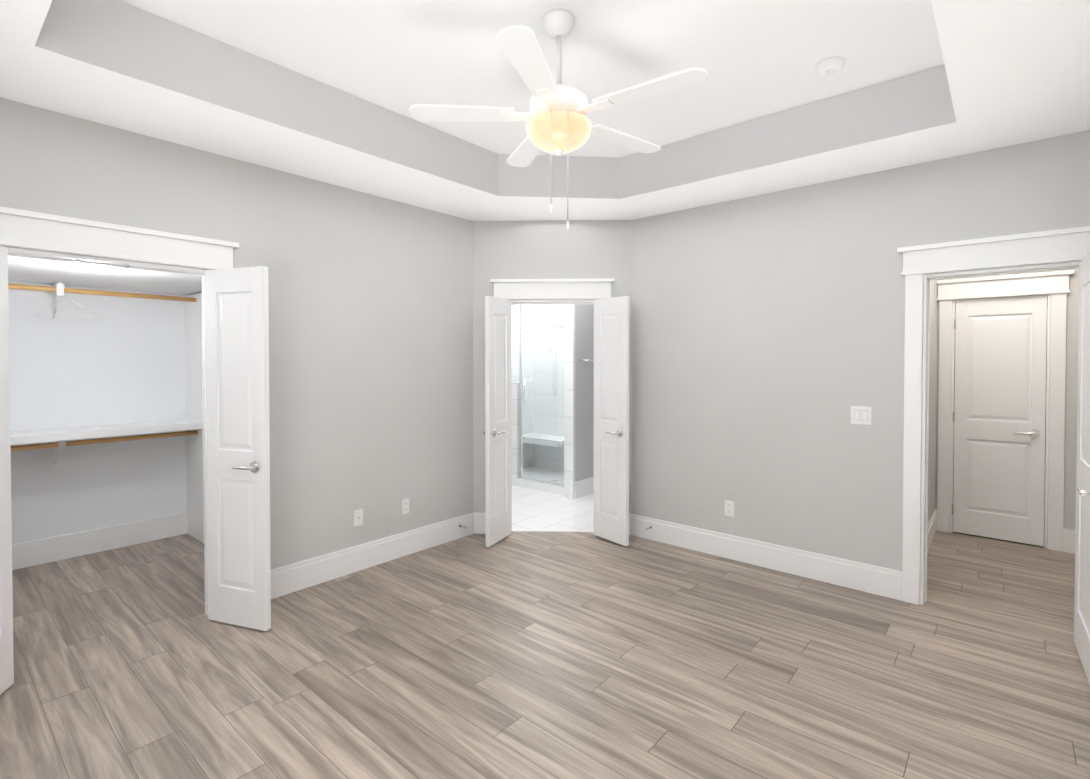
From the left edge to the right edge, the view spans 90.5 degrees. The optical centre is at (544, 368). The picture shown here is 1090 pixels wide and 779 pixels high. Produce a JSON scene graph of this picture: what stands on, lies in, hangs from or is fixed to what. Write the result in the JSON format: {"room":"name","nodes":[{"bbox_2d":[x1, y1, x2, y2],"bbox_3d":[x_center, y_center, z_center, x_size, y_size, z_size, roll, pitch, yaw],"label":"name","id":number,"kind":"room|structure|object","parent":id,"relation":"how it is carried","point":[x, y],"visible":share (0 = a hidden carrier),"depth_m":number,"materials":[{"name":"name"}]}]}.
{"room":"empty bedroom","nodes":[
{"label":"empty bedroom","id":0,"kind":"room"},
{"bbox_2d":[8,280,189,544],"bbox_3d":[-3.614,0.086,4.295,0.120,2.740,2.690,1,1,41],"label":"wall","id":1,"kind":"structure","parent":0,"point":[122,363],"depth_m":4.25,"materials":[{"name":"white paint"}]},
{"bbox_2d":[12,512,187,569],"bbox_3d":[-3.562,1.364,4.270,0.016,0.185,2.450,1,1,41],"label":"baseboard","id":2,"kind":"structure","parent":1,"relation":"attached to","point":[42,551],"depth_m":4.25,"materials":[{"name":"white wood"}]},
{"bbox_2d":[8,282,203,542],"bbox_3d":[-3.408,0.416,4.124,0.419,2.085,2.448,1,1,41],"label":"shelf","id":3,"kind":"object","parent":1,"relation":"attached to","point":[190,426],"visible":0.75,"depth_m":4.40,"materials":[{"name":"white wood"}]},
{"bbox_2d":[8,256,201,294],"bbox_3d":[-2.930,-0.695,3.698,1.920,0.120,2.690,1,1,41],"label":"ceiling","id":4,"kind":"structure","parent":0,"point":[43,271],"depth_m":3.77,"materials":[{"name":"white paint"}]},
{"bbox_2d":[0,531,1089,778],"bbox_3d":[0.440,1.497,3.579,7.800,0.060,7.200,1,1,41],"label":"floor","id":5,"kind":"structure","parent":0,"point":[548,655],"depth_m":2.65,"materials":[{"name":"brown wood"}]},
{"bbox_2d":[0,97,1089,570],"bbox_3d":[0.048,-0.091,2.427,4.270,3.150,4.615,1,1,41],"label":"wall","id":6,"kind":"structure","parent":0,"point":[766,339],"depth_m":3.81,"materials":[{"name":"grey paint"}]},
{"bbox_2d":[0,246,13,694],"bbox_3d":[-2.438,0.459,2.304,0.154,2.030,0.443,0,1,-17],"label":"closet door","id":7,"kind":"structure","parent":6,"relation":"in","point":[6,642],"depth_m":2.47,"materials":[{"name":"white paint"}]},
{"bbox_2d":[0,206,238,614],"bbox_3d":[-2.298,0.363,2.884,0.202,2.226,1.172,1,1,41],"label":"door frame","id":8,"kind":"structure","parent":6,"relation":"attached to","point":[32,232],"depth_m":2.83,"materials":[{"name":"white wood"}]},
{"bbox_2d":[205,266,270,630],"bbox_3d":[-1.758,0.447,3.078,0.443,2.030,0.154,0,1,19],"label":"closet door","id":9,"kind":"structure","parent":6,"relation":"in","point":[237,430],"depth_m":3.06,"materials":[{"name":"white paint"}]},
{"bbox_2d":[354,509,362,526],"bbox_3d":[-1.347,1.077,3.904,0.013,0.115,0.072,1,1,41],"label":"electrical outlet","id":10,"kind":"object","parent":6,"relation":"attached to","point":[358,517],"visible":1,"depth_m":3.90,"materials":[{"name":"white plastic"}]},
{"bbox_2d":[401,498,408,514],"bbox_3d":[-1.089,1.072,4.209,0.009,0.115,0.072,1,1,41],"label":"electrical outlet","id":11,"kind":"object","parent":6,"relation":"attached to","point":[404,506],"visible":1,"depth_m":4.20,"materials":[{"name":"white plastic"}]},
{"bbox_2d":[483,296,511,546],"bbox_3d":[-0.385,0.425,4.534,0.154,2.030,0.393,0,1,25],"label":"bathroom door","id":12,"kind":"structure","parent":6,"relation":"in","point":[498,472],"depth_m":4.49,"materials":[{"name":"white paint"}]},
{"bbox_2d":[490,278,613,303],"bbox_3d":[0.065,0.337,4.704,0.859,2.225,0.714,1,1,41],"label":"door frame","id":13,"kind":"structure","parent":6,"relation":"attached to","point":[503,288],"depth_m":4.68,"materials":[{"name":"white wood"}]},
{"bbox_2d":[271,512,901,600],"bbox_3d":[0.046,1.391,2.448,4.032,0.185,4.371,1,1,41],"label":"baseboard","id":14,"kind":"structure","parent":6,"relation":"attached to","point":[855,575],"depth_m":3.93,"materials":[{"name":"white wood"}]},
{"bbox_2d":[593,296,628,545],"bbox_3d":[0.549,0.425,4.531,0.154,2.030,0.393,-1,1,-38],"label":"bathroom door","id":15,"kind":"structure","parent":6,"relation":"in","point":[611,427],"depth_m":4.50,"materials":[{"name":"white paint"}]},
{"bbox_2d":[725,500,733,516],"bbox_3d":[1.414,1.073,4.142,0.072,0.115,0.009,1,1,41],"label":"electrical outlet","id":16,"kind":"object","parent":6,"relation":"attached to","point":[729,508],"visible":1,"depth_m":4.14,"materials":[{"name":"white plastic"}]},
{"bbox_2d":[851,406,870,424],"bbox_3d":[2.082,0.307,3.557,0.118,0.118,0.012,1,1,41],"label":"light switch","id":17,"kind":"object","parent":6,"relation":"attached to","point":[860,414],"visible":1,"depth_m":3.56,"materials":[{"name":"white plastic"}]},
{"bbox_2d":[897,226,1089,604],"bbox_3d":[2.657,0.359,3.153,1.002,2.226,0.202,1,1,41],"label":"door frame","id":18,"kind":"structure","parent":6,"relation":"attached to","point":[1068,244],"depth_m":3.34,"materials":[{"name":"white wood"}]},
{"bbox_2d":[1074,253,1089,685],"bbox_3d":[2.641,0.454,2.607,0.154,2.030,0.708,1,1,39],"label":"entry door","id":19,"kind":"structure","parent":6,"relation":"in","point":[1082,594],"depth_m":2.71,"materials":[{"name":"white paint"}]},
{"bbox_2d":[0,0,1089,220],"bbox_3d":[0.046,-1.461,2.405,4.270,0.410,4.610,1,1,41],"label":"ceiling","id":20,"kind":"structure","parent":0,"point":[330,91],"depth_m":2.77,"materials":[{"name":"white paint"}]},
{"bbox_2d":[409,9,707,229],"bbox_3d":[0.103,-1.078,2.424,1.251,0.977,1.264,1,1,41],"label":"ceiling fan","id":21,"kind":"object","parent":20,"relation":"hanging from","point":[558,123],"visible":1,"depth_m":2.34,"materials":[{"name":"white"}]},
{"bbox_2d":[815,56,845,75],"bbox_3d":[1.471,-1.548,2.784,0.140,0.047,0.140,1,1,41],"label":"smoke detector","id":22,"kind":"object","parent":20,"relation":"attached to","point":[829,66],"visible":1,"depth_m":2.75,"materials":[{"name":"white plastic"}]},
{"bbox_2d":[511,304,593,498],"bbox_3d":[0.015,0.062,5.928,2.912,2.740,2.790,1,1,41],"label":"wall","id":23,"kind":"structure","parent":0,"point":[575,342],"depth_m":6.56,"materials":[{"name":"grey paint"}]},
{"bbox_2d":[511,304,527,336],"bbox_3d":[-0.471,-0.680,7.392,0.008,0.460,0.700,1,1,41],"label":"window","id":24,"kind":"structure","parent":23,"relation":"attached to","point":[525,322],"depth_m":7.50,"materials":[{"name":"white glass"}]},
{"bbox_2d":[512,466,593,531],"bbox_3d":[0.004,1.421,6.482,3.362,0.004,3.353,1,1,41],"label":"floor","id":25,"kind":"structure","parent":0,"point":[533,510],"depth_m":5.50,"materials":[{"name":"white tile"}]},
{"bbox_2d":[511,304,593,494],"bbox_3d":[0.112,0.305,6.827,1.644,2.218,1.054,1,1,41],"label":"glass shower enclosure","id":26,"kind":"object","parent":25,"relation":"on","point":[538,484],"visible":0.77,"depth_m":6.43,"materials":[{"name":"clear glass"}]},
{"bbox_2d":[928,269,1078,529],"bbox_3d":[3.818,0.044,3.722,3.120,2.840,2.500,1,1,41],"label":"wall","id":27,"kind":"structure","parent":0,"point":[1071,382],"depth_m":4.28,"materials":[{"name":"grey paint"}]},
{"bbox_2d":[952,297,1046,545],"bbox_3d":[3.831,0.425,4.573,0.598,2.030,0.154,1,1,41],"label":"hall door","id":28,"kind":"structure","parent":27,"relation":"in","point":[999,416],"depth_m":4.55,"materials":[{"name":"white paint"}]},
{"bbox_2d":[928,270,1074,553],"bbox_3d":[3.868,0.355,3.433,2.422,2.228,1.880,1,1,41],"label":"trim","id":29,"kind":"structure","parent":27,"relation":"attached to","point":[1057,535],"depth_m":4.38,"materials":[{"name":"white wood"}]}
]}

